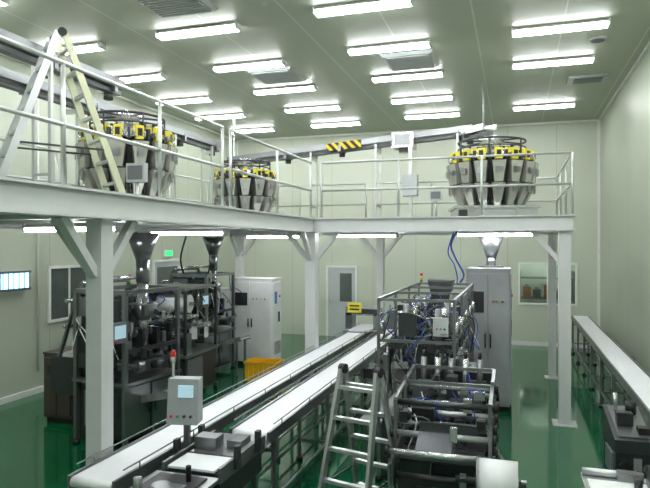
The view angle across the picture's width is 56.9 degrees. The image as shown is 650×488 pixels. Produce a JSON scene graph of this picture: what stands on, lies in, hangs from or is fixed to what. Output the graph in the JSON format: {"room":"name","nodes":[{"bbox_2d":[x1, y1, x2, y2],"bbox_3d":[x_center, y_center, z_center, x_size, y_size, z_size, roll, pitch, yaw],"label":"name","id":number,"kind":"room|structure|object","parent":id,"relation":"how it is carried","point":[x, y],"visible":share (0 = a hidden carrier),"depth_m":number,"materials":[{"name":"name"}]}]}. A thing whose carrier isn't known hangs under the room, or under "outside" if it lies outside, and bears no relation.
{"room":"processing plant","nodes":[
{"label":"processing plant","id":0,"kind":"room"},
{"bbox_2d":[0,55,234,397],"bbox_3d":[-5.647,-0.275,8.820,0.100,5.750,19.400,0,0,18],"label":"wall","id":1,"kind":"structure","parent":0,"point":[19,373],"depth_m":10.65,"materials":[{"name":"white paint"}]},
{"bbox_2d":[0,270,30,291],"bbox_3d":[-5.172,0.595,9.955,0.120,0.330,0.650,0,0,18],"label":"trap","id":2,"kind":"object","parent":1,"relation":"attached to","point":[18,280],"visible":1,"depth_m":9.92,"materials":[{"name":"grey paint"}]},
{"bbox_2d":[0,386,43,404],"bbox_3d":[-6.258,2.550,6.680,0.030,0.100,14.950,0,0,18],"label":"baseboard","id":3,"kind":"structure","parent":1,"relation":"attached to","point":[4,400],"depth_m":10.16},
{"bbox_2d":[37,98,38,370],"bbox_3d":[-5.344,-0.445,9.511,0.035,5.290,2.135,0,0,18],"label":"conduit","id":4,"kind":"object","parent":1,"relation":"attached to","point":[37,98],"visible":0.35,"depth_m":10.50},
{"bbox_2d":[47,265,85,322],"bbox_3d":[-4.802,0.890,11.254,0.040,1.020,1.050,0,0,18],"label":"window","id":5,"kind":"structure","parent":1,"relation":"in","point":[63,280],"depth_m":11.08,"materials":[{"name":"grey glass"}]},
{"bbox_2d":[0,53,236,141],"bbox_3d":[-5.583,-3.125,8.774,0.050,0.050,19.350,0,0,18],"label":"trim","id":6,"kind":"structure","parent":1,"relation":"attached to","point":[119,97],"depth_m":13.85,"materials":[{"name":"white metal"}]},
{"bbox_2d":[152,259,181,284],"bbox_3d":[-3.771,1.470,14.415,0.095,2.260,1.220,0,0,18],"label":"door","id":7,"kind":"structure","parent":1,"relation":"in","point":[161,268],"depth_m":14.22,"materials":[{"name":"grey paint"}]},
{"bbox_2d":[163,250,172,256],"bbox_3d":[-3.777,0.200,14.443,0.065,0.160,0.350,0,0,18],"label":"exit sign","id":8,"kind":"object","parent":1,"relation":"attached to","point":[166,253],"visible":1,"depth_m":14.38,"materials":[{"name":"green plastic"}]},
{"bbox_2d":[0,334,648,487],"bbox_3d":[-0.597,2.650,8.005,10.220,0.100,21.100,0,0,18],"label":"floor","id":9,"kind":"structure","parent":0,"point":[35,452],"depth_m":8.15,"materials":[{"name":"green paint"}]},
{"bbox_2d":[43,346,72,423],"bbox_3d":[-3.798,2.085,8.979,0.550,1.030,0.600,0,0,18],"label":"base cabinet","id":10,"kind":"object","parent":9,"relation":"on","point":[58,408],"visible":0.16,"depth_m":8.75,"materials":[{"name":"brown metal"}]},
{"bbox_2d":[51,232,180,446],"bbox_3d":[-2.661,1.207,8.108,1.991,2.785,1.552,0,0,26],"label":"machine","id":11,"kind":"object","parent":9,"relation":"on","point":[141,373],"visible":0.76,"depth_m":7.87,"materials":[{"name":"silver metal"}]},
{"bbox_2d":[136,283,218,388],"bbox_3d":[-2.614,1.652,10.490,1.208,1.897,1.328,0,0,15],"label":"machine","id":12,"kind":"object","parent":9,"relation":"on","point":[196,359],"visible":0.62,"depth_m":10.22,"materials":[{"name":"grey paint"}]},
{"bbox_2d":[129,424,264,487],"bbox_3d":[-1.002,2.090,4.646,0.580,1.020,1.550,0,0,18],"label":"checkweigher","id":13,"kind":"object","parent":9,"relation":"on","point":[214,460],"visible":1,"depth_m":4.78,"materials":[{"name":"silver metal"}]},
{"bbox_2d":[166,350,202,448],"bbox_3d":[-1.165,1.745,5.068,0.300,1.710,0.320,0,0,6],"label":"display","id":14,"kind":"object","parent":13,"relation":"attached to","point":[185,393],"depth_m":4.95,"materials":[{"name":"grey metal"}]},
{"bbox_2d":[151,236,249,375],"bbox_3d":[-2.549,1.207,12.284,1.991,2.785,1.858,0,0,23],"label":"machine","id":15,"kind":"object","parent":9,"relation":"on","point":[227,351],"visible":0.61,"depth_m":12.18,"materials":[{"name":"silver metal"}]},
{"bbox_2d":[67,329,367,487],"bbox_3d":[-0.479,2.117,7.979,0.559,0.965,7.700,0,0,18],"label":"conveyor","id":16,"kind":"object","parent":9,"relation":"on","point":[145,455],"visible":0.55,"depth_m":5.86,"materials":[{"name":"silver metal"}]},
{"bbox_2d":[217,288,228,326],"bbox_3d":[-2.744,1.835,14.782,0.650,1.530,0.700,0,0,18],"label":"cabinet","id":17,"kind":"object","parent":9,"relation":"on","point":[225,291],"visible":0.09,"depth_m":14.76,"materials":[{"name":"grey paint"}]},
{"bbox_2d":[229,277,281,364],"bbox_3d":[-1.519,1.660,13.187,1.050,1.880,0.600,0,0,18],"label":"tall cabinet","id":18,"kind":"object","parent":9,"relation":"on","point":[258,314],"visible":0.87,"depth_m":12.91,"materials":[{"name":"white metal"}]},
{"bbox_2d":[243,357,283,380],"bbox_3d":[-1.182,2.420,11.653,0.690,0.360,0.490,0,0,12],"label":"plastic crate","id":19,"kind":"object","parent":9,"relation":"on","point":[253,365],"visible":0.69,"depth_m":11.47,"materials":[{"name":"yellow plastic"}]},
{"bbox_2d":[0,176,577,464],"bbox_3d":[-0.486,1.083,7.340,7.055,3.033,11.800,0,0,18],"label":"platform","id":20,"kind":"object","parent":9,"relation":"on","point":[22,201],"visible":0.91,"depth_m":6.89,"materials":[{"name":"paint"}]},
{"bbox_2d":[22,223,55,231],"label":"fluorescent ceiling light","id":21,"kind":"object","parent":20,"relation":"attached to","point":[48,227],"depth_m":6.40,"materials":[{"name":"white paint"}]},
{"bbox_2d":[0,28,124,182],"bbox_3d":[-3.580,-1.296,5.201,0.341,1.727,5.750,0,0,17],"label":"conveyor","id":22,"kind":"object","parent":20,"relation":"on","point":[108,91],"visible":0.57,"depth_m":6.63,"materials":[{"name":"silver metal"}]},
{"bbox_2d":[0,27,125,192],"bbox_3d":[-2.831,-1.345,6.354,1.390,1.824,0.655,0,0,-39],"label":"step ladder","id":23,"kind":"object","parent":20,"relation":"on","point":[52,44],"visible":0.81,"depth_m":6.34,"materials":[{"name":"metal"}]},
{"bbox_2d":[73,223,85,230],"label":"fluorescent ceiling light","id":24,"kind":"object","parent":20,"relation":"attached to","point":[79,226],"depth_m":6.23,"materials":[{"name":"white paint"}]},
{"bbox_2d":[0,66,220,204],"bbox_3d":[-3.723,-1.266,7.528,0.342,1.667,9.702,0,0,18],"label":"conveyor","id":25,"kind":"object","parent":20,"relation":"on","point":[12,80],"visible":0.38,"depth_m":8.58,"materials":[{"name":"silver metal"}]},
{"bbox_2d":[0,35,226,206],"bbox_3d":[-1.914,-0.889,4.384,0.080,0.913,5.080,0,0,18],"label":"guard railing","id":26,"kind":"object","parent":20,"relation":"on","point":[62,123],"visible":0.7,"depth_m":4.66,"materials":[{"name":"metal"}]},
{"bbox_2d":[113,222,124,230],"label":"fluorescent ceiling light","id":27,"kind":"object","parent":20,"relation":"attached to","point":[117,226],"depth_m":6.11,"materials":[{"name":"white paint"}]},
{"bbox_2d":[75,110,177,198],"bbox_3d":[-2.697,-1.115,8.199,1.336,1.364,1.334,0,0,6],"label":"multihead weigher","id":28,"kind":"object","parent":20,"relation":"on","point":[127,126],"visible":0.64,"depth_m":7.77,"materials":[{"name":"silver metal"}]},
{"bbox_2d":[126,163,147,194],"bbox_3d":[-2.190,-0.692,6.987,0.240,0.517,0.085,0,0,18],"label":"panel","id":29,"kind":"object","parent":20,"relation":"on","point":[136,173],"visible":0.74,"depth_m":6.95,"materials":[{"name":"metal"}]},
{"bbox_2d":[0,137,366,217],"bbox_3d":[-2.322,-0.890,7.976,3.130,0.914,11.680,0,0,18],"label":"guard railing","id":30,"kind":"object","parent":20,"relation":"on","point":[56,181],"visible":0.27,"depth_m":12.17,"materials":[{"name":"metal"}]},
{"bbox_2d":[150,228,229,234],"bbox_3d":[-1.944,-0.185,8.590,1.194,0.090,0.200,0,0,18],"label":"fluorescent ceiling light","id":31,"kind":"object","parent":20,"relation":"attached to","point":[223,231],"visible":0.84,"depth_m":8.49,"materials":[{"name":"white paint"}]},
{"bbox_2d":[213,158,278,211],"bbox_3d":[-1.635,-1.095,12.374,1.367,1.324,1.366,0,0,6],"label":"multihead weigher","id":32,"kind":"object","parent":20,"relation":"on","point":[248,192],"visible":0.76,"depth_m":11.90,"materials":[{"name":"silver metal"}]},
{"bbox_2d":[227,129,313,217],"bbox_3d":[-0.664,-0.889,8.325,0.080,0.913,2.950,0,0,18],"label":"guard railing","id":33,"kind":"object","parent":20,"relation":"on","point":[231,131],"visible":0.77,"depth_m":7.99,"materials":[{"name":"metal"}]},
{"bbox_2d":[246,234,300,237],"bbox_3d":[-1.050,-0.185,12.398,1.194,0.090,0.200,0,0,18],"label":"fluorescent ceiling light","id":34,"kind":"object","parent":20,"relation":"attached to","point":[258,235],"visible":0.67,"depth_m":12.33,"materials":[{"name":"white paint"}]},
{"bbox_2d":[227,124,471,217],"bbox_3d":[0.339,-1.336,12.237,5.272,1.807,0.495,0,0,22],"label":"conveyor","id":35,"kind":"object","parent":20,"relation":"on","point":[399,141],"visible":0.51,"depth_m":11.99,"materials":[{"name":"silver metal"}]},
{"bbox_2d":[458,123,496,144],"bbox_3d":[2.727,-1.995,10.780,0.291,0.289,0.854,0,0,-17],"label":"conveyor","id":36,"kind":"object","parent":35,"relation":"attached to","point":[479,130],"visible":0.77,"depth_m":10.64,"materials":[{"name":"silver metal"}]},
{"bbox_2d":[332,232,398,236],"bbox_3d":[0.727,-0.185,10.890,1.194,0.090,0.200,0,0,18],"label":"fluorescent ceiling light","id":37,"kind":"object","parent":20,"relation":"attached to","point":[342,234],"visible":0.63,"depth_m":10.79,"materials":[{"name":"white paint"}]},
{"bbox_2d":[402,146,418,216],"bbox_3d":[1.621,-1.157,11.393,0.280,1.447,0.200,0,0,18],"label":"post","id":38,"kind":"object","parent":20,"relation":"on","point":[408,180],"visible":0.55,"depth_m":11.33,"materials":[{"name":"metal"}]},
{"bbox_2d":[430,190,441,216],"bbox_3d":[1.831,-0.671,9.908,0.200,0.477,0.085,0,0,18],"label":"panel","id":39,"kind":"object","parent":20,"relation":"on","point":[435,195],"visible":0.79,"depth_m":9.87,"materials":[{"name":"metal"}]},
{"bbox_2d":[320,151,575,217],"bbox_3d":[2.264,-0.890,10.806,3.860,0.914,3.510,0,0,18],"label":"guard railing","id":40,"kind":"object","parent":20,"relation":"on","point":[571,155],"visible":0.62,"depth_m":9.35,"materials":[{"name":"metal"}]},
{"bbox_2d":[446,135,540,215],"bbox_3d":[2.782,-1.111,10.028,1.495,1.356,1.495,0,0,6],"label":"multihead weigher","id":41,"kind":"object","parent":20,"relation":"on","point":[497,201],"visible":0.94,"depth_m":9.49,"materials":[{"name":"silver metal"}]},
{"bbox_2d":[456,231,532,236],"bbox_3d":[2.734,-0.185,9.676,1.194,0.090,0.200,0,0,18],"label":"fluorescent ceiling light","id":42,"kind":"object","parent":20,"relation":"attached to","point":[459,233],"visible":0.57,"depth_m":9.62,"materials":[{"name":"white paint"}]},
{"bbox_2d":[229,329,397,487],"bbox_3d":[0.421,2.117,8.784,0.549,0.965,7.020,0,0,18],"label":"conveyor","id":43,"kind":"object","parent":9,"relation":"on","point":[273,419],"visible":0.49,"depth_m":6.87,"materials":[{"name":"stainless steel"},{"name":"dark grey paint"},{"name":"white plastic belt"}]},
{"bbox_2d":[318,363,397,487],"bbox_3d":[0.320,1.843,5.406,0.696,1.514,0.940,0,0,32],"label":"step ladder","id":44,"kind":"object","parent":9,"relation":"on","point":[379,384],"visible":0.93,"depth_m":5.35,"materials":[{"name":"metal"}]},
{"bbox_2d":[343,302,383,367],"bbox_3d":[0.805,1.880,12.229,0.720,1.440,1.000,0,0,18],"label":"metal detector","id":45,"kind":"object","parent":9,"relation":"on","point":[353,309],"visible":0.62,"depth_m":12.08,"materials":[{"name":"silver metal"}]},
{"bbox_2d":[358,273,526,487],"bbox_3d":[1.221,1.520,7.045,1.630,2.160,4.918,0,0,10],"label":"machine","id":46,"kind":"object","parent":9,"relation":"on","point":[444,410],"visible":0.98,"depth_m":5.78,"materials":[{"name":"silver metal"}]},
{"bbox_2d":[447,231,464,282],"bbox_3d":[2.024,0.166,9.268,0.137,0.828,0.281,0,0,-28],"label":"air hose","id":47,"kind":"object","parent":46,"relation":"attached to","point":[454,232],"visible":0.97,"depth_m":9.26,"materials":[{"name":"blue plastic"}]},
{"bbox_2d":[466,266,512,411],"bbox_3d":[2.718,1.485,9.875,0.710,2.230,1.050,0,0,18],"label":"tall cabinet","id":48,"kind":"object","parent":9,"relation":"on","point":[493,295],"visible":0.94,"depth_m":9.37,"materials":[{"name":"grey metal"}]},
{"bbox_2d":[478,236,503,267],"bbox_3d":[2.752,0.113,9.933,0.424,0.510,0.424,0,0,18],"label":"funnel","id":49,"kind":"object","parent":48,"relation":"on","point":[491,245],"visible":1,"depth_m":9.83,"materials":[{"name":"silver metal"}]},
{"bbox_2d":[520,270,574,303],"bbox_3d":[5.980,1.650,16.221,1.390,1.900,0.540,0,0,18],"label":"shelving rack","id":50,"kind":"object","parent":9,"relation":"on","point":[526,289],"visible":0.45,"depth_m":16.13,"materials":[{"name":"grey paint"}]},
{"bbox_2d":[571,315,649,424],"bbox_3d":[4.638,2.144,9.544,0.529,0.912,10.220,0,0,18],"label":"conveyor","id":51,"kind":"object","parent":9,"relation":"on","point":[634,379],"visible":0.77,"depth_m":9.49,"materials":[{"name":"silver metal"}]},
{"bbox_2d":[580,465,649,487],"bbox_3d":[2.375,2.135,4.545,0.760,0.930,0.600,0,0,18],"label":"table","id":52,"kind":"object","parent":9,"relation":"on","point":[590,477],"visible":1,"depth_m":4.73,"materials":[{"name":"silver metal"}]},
{"bbox_2d":[602,393,649,478],"bbox_3d":[2.909,2.039,5.738,0.370,1.119,0.721,0,0,15],"label":"machine","id":53,"kind":"object","parent":9,"relation":"on","point":[625,428],"visible":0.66,"depth_m":5.64,"materials":[{"name":"grey paint"}]},
{"bbox_2d":[0,0,649,139],"bbox_3d":[-0.824,-3.200,7.290,10.220,0.100,19.600,0,0,18],"label":"ceiling","id":54,"kind":"structure","parent":0,"point":[474,47],"depth_m":9.82,"materials":[{"name":"grey paint"}]},
{"bbox_2d":[0,0,10,5],"bbox_3d":[-4.668,-3.105,7.775,1.314,0.090,0.200,0,0,18],"label":"fluorescent ceiling light","id":55,"kind":"object","parent":54,"relation":"attached to","point":[2,2],"visible":1,"depth_m":7.62,"materials":[{"name":"white paint"}]},
{"bbox_2d":[62,41,105,54],"bbox_3d":[-4.102,-3.105,9.558,1.314,0.090,0.200,0,0,18],"label":"fluorescent ceiling light","id":56,"kind":"object","parent":54,"relation":"attached to","point":[96,46],"visible":0.43,"depth_m":9.39,"materials":[{"name":"white paint"}]},
{"bbox_2d":[117,72,166,82],"bbox_3d":[-3.579,-3.105,11.207,1.314,0.090,0.200,0,0,18],"label":"fluorescent ceiling light","id":57,"kind":"object","parent":54,"relation":"attached to","point":[153,76],"visible":0.59,"depth_m":11.08,"materials":[{"name":"white paint"}]},
{"bbox_2d":[135,0,218,17],"bbox_3d":[-1.962,-3.117,7.704,0.880,0.065,0.880,0,0,18],"label":"ceiling air vent","id":58,"kind":"object","parent":54,"relation":"in","point":[163,8],"depth_m":7.79,"materials":[{"name":"white metal"}]},
{"bbox_2d":[155,96,213,104],"bbox_3d":[-3.035,-3.105,12.922,1.314,0.090,0.200,0,0,18],"label":"fluorescent ceiling light","id":59,"kind":"object","parent":54,"relation":"attached to","point":[203,98],"visible":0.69,"depth_m":12.82,"materials":[{"name":"white paint"}]},
{"bbox_2d":[155,21,241,40],"bbox_3d":[-1.851,-3.105,8.718,1.314,0.090,0.200,0,0,18],"label":"fluorescent ceiling light","id":60,"kind":"object","parent":54,"relation":"attached to","point":[234,26],"visible":1,"depth_m":8.66,"materials":[{"name":"white paint"}]},
{"bbox_2d":[194,112,246,120],"bbox_3d":[-2.530,-3.105,14.514,1.314,0.090,0.200,0,0,18],"label":"fluorescent ceiling light","id":61,"kind":"object","parent":54,"relation":"attached to","point":[231,115],"visible":0.81,"depth_m":14.42,"materials":[{"name":"white paint"}]},
{"bbox_2d":[212,58,285,72],"bbox_3d":[-1.321,-3.105,10.386,1.314,0.090,0.200,0,0,18],"label":"fluorescent ceiling light","id":62,"kind":"object","parent":54,"relation":"attached to","point":[274,62],"visible":1,"depth_m":10.33,"materials":[{"name":"white paint"}]},
{"bbox_2d":[232,127,275,133],"bbox_3d":[-1.976,-3.105,16.259,1.314,0.090,0.200,0,0,18],"label":"fluorescent ceiling light","id":63,"kind":"object","parent":54,"relation":"attached to","point":[265,129],"visible":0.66,"depth_m":16.17,"materials":[{"name":"white paint"}]},
{"bbox_2d":[245,66,306,84],"bbox_3d":[-0.889,-3.117,11.088,0.880,0.065,0.880,0,0,18],"label":"ceiling air vent","id":64,"kind":"object","parent":54,"relation":"in","point":[283,74],"depth_m":10.92,"materials":[{"name":"white metal"}]},
{"bbox_2d":[253,84,316,95],"bbox_3d":[-0.807,-3.105,12.006,1.314,0.090,0.200,0,0,18],"label":"fluorescent ceiling light","id":65,"kind":"object","parent":54,"relation":"attached to","point":[312,87],"visible":1,"depth_m":11.95,"materials":[{"name":"white paint"}]},
{"bbox_2d":[284,104,341,112],"bbox_3d":[-0.278,-3.105,13.674,1.314,0.090,0.200,0,0,18],"label":"fluorescent ceiling light","id":66,"kind":"object","parent":54,"relation":"attached to","point":[336,106],"visible":1,"depth_m":13.61,"materials":[{"name":"white paint"}]},
{"bbox_2d":[311,120,361,127],"bbox_3d":[0.281,-3.105,15.438,1.314,0.090,0.200,0,0,18],"label":"fluorescent ceiling light","id":67,"kind":"object","parent":54,"relation":"attached to","point":[346,123],"visible":1,"depth_m":15.39,"materials":[{"name":"white paint"}]},
{"bbox_2d":[233,85,483,155],"bbox_3d":[0.321,-2.566,12.949,6.051,1.169,0.608,0,0,28],"label":"cable conduit","id":68,"kind":"object","parent":54,"relation":"attached to","point":[482,85],"visible":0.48,"depth_m":11.81,"materials":[{"name":"white metal"}]},
{"bbox_2d":[312,0,413,17],"bbox_3d":[0.487,-3.105,7.819,1.314,0.090,0.200,0,0,18],"label":"fluorescent ceiling light","id":69,"kind":"object","parent":54,"relation":"attached to","point":[371,5],"visible":1,"depth_m":7.79,"materials":[{"name":"white paint"}]},
{"bbox_2d":[347,39,430,55],"bbox_3d":[1.001,-3.105,9.439,1.314,0.090,0.200,0,0,18],"label":"fluorescent ceiling light","id":70,"kind":"object","parent":54,"relation":"attached to","point":[419,44],"visible":1,"depth_m":9.39,"materials":[{"name":"white paint"}]},
{"bbox_2d":[371,70,443,82],"bbox_3d":[1.515,-3.105,11.060,1.314,0.090,0.200,0,0,18],"label":"fluorescent ceiling light","id":71,"kind":"object","parent":54,"relation":"attached to","point":[440,73],"visible":1,"depth_m":11.00,"materials":[{"name":"white paint"}]},
{"bbox_2d":[380,49,439,70],"bbox_3d":[1.452,-3.117,10.198,0.880,0.065,0.880,0,0,18],"label":"ceiling air vent","id":72,"kind":"object","parent":54,"relation":"in","point":[420,59],"depth_m":10.03,"materials":[{"name":"white metal"}]},
{"bbox_2d":[390,94,453,103],"bbox_3d":[2.059,-3.105,12.775,1.314,0.090,0.200,0,0,18],"label":"fluorescent ceiling light","id":73,"kind":"object","parent":54,"relation":"attached to","point":[448,96],"visible":1,"depth_m":12.73,"materials":[{"name":"white paint"}]},
{"bbox_2d":[404,111,460,119],"bbox_3d":[2.573,-3.105,14.396,1.314,0.090,0.200,0,0,18],"label":"fluorescent ceiling light","id":74,"kind":"object","parent":54,"relation":"attached to","point":[443,114],"visible":1,"depth_m":14.33,"materials":[{"name":"white paint"}]},
{"bbox_2d":[513,101,574,110],"bbox_3d":[4.896,-3.105,13.449,1.314,0.090,0.200,0,0,18],"label":"fluorescent ceiling light","id":75,"kind":"object","parent":54,"relation":"attached to","point":[565,104],"visible":1,"depth_m":13.39,"materials":[{"name":"white paint"}]},
{"bbox_2d":[512,55,594,69],"bbox_3d":[3.868,-3.105,10.208,1.314,0.090,0.200,0,0,18],"label":"fluorescent ceiling light","id":76,"kind":"object","parent":54,"relation":"attached to","point":[581,59],"visible":1,"depth_m":10.15,"materials":[{"name":"white paint"}]},
{"bbox_2d":[511,17,610,37],"bbox_3d":[3.354,-3.105,8.588,1.314,0.090,0.200,0,0,18],"label":"fluorescent ceiling light","id":77,"kind":"object","parent":54,"relation":"attached to","point":[599,23],"visible":1,"depth_m":8.53,"materials":[{"name":"white paint"}]},
{"bbox_2d":[567,73,609,84],"bbox_3d":[4.958,-3.125,11.331,0.700,0.050,0.500,0,0,18],"label":"ceiling vent","id":78,"kind":"object","parent":54,"relation":"attached to","point":[593,78],"visible":1,"depth_m":11.24,"materials":[{"name":"grey metal"}]},
{"bbox_2d":[238,121,596,343],"bbox_3d":[2.336,-0.275,17.251,10.220,5.750,1.500,0,0,18],"label":"wall","id":79,"kind":"structure","parent":0,"point":[412,255],"depth_m":16.47,"materials":[{"name":"white paint"}]},
{"bbox_2d":[235,142,237,155],"bbox_3d":[-2.647,-0.300,18.014,0.060,5.600,0.060,0,0,18],"label":"trim","id":80,"kind":"structure","parent":79,"relation":"attached to","point":[236,143],"depth_m":17.99,"materials":[{"name":"white metal"}]},
{"bbox_2d":[326,265,357,335],"bbox_3d":[0.466,1.590,17.013,0.920,2.020,0.084,0,0,18],"label":"door","id":81,"kind":"structure","parent":79,"relation":"in","point":[341,280],"depth_m":17.04,"materials":[{"name":"grey paint"}]},
{"bbox_2d":[237,119,597,141],"bbox_3d":[2.101,-3.125,16.513,10.020,0.050,0.050,0,0,18],"label":"trim","id":82,"kind":"structure","parent":79,"relation":"attached to","point":[588,120],"depth_m":16.53,"materials":[{"name":"white metal"}]},
{"bbox_2d":[518,262,577,305],"bbox_3d":[5.709,1.000,15.400,1.430,1.100,0.070,0,0,18],"label":"window","id":83,"kind":"structure","parent":79,"relation":"in","point":[519,263],"depth_m":15.37,"materials":[{"name":"clear glass"}]},
{"bbox_2d":[512,341,589,348],"bbox_3d":[3.915,2.550,15.948,6.220,0.100,0.030,0,0,18],"label":"baseboard","id":84,"kind":"structure","parent":79,"relation":"attached to","point":[526,343],"depth_m":15.45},
{"bbox_2d":[597,121,599,325],"bbox_3d":[6.847,-0.300,15.002,0.060,5.600,0.060,0,0,18],"label":"trim","id":85,"kind":"structure","parent":79,"relation":"attached to","point":[598,122],"depth_m":14.98,"materials":[{"name":"white metal"}]},
{"bbox_2d":[588,36,607,43],"bbox_3d":[4.168,-3.132,9.169,0.280,0.035,0.280,0,0,18],"label":"ceiling speaker","id":86,"kind":"object","parent":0,"point":[597,39],"depth_m":9.12},
{"bbox_2d":[600,49,649,373],"bbox_3d":[3.999,-0.275,5.761,0.100,5.750,19.400,0,0,18],"label":"wall","id":87,"kind":"structure","parent":0,"point":[625,126],"depth_m":11.44,"materials":[{"name":"white paint"}]},
{"bbox_2d":[598,41,649,120],"bbox_3d":[3.920,-3.125,5.759,0.050,0.050,19.350,0,0,18],"label":"trim","id":88,"kind":"structure","parent":87,"relation":"attached to","point":[647,47],"depth_m":11.15,"materials":[{"name":"white metal"}]}
]}

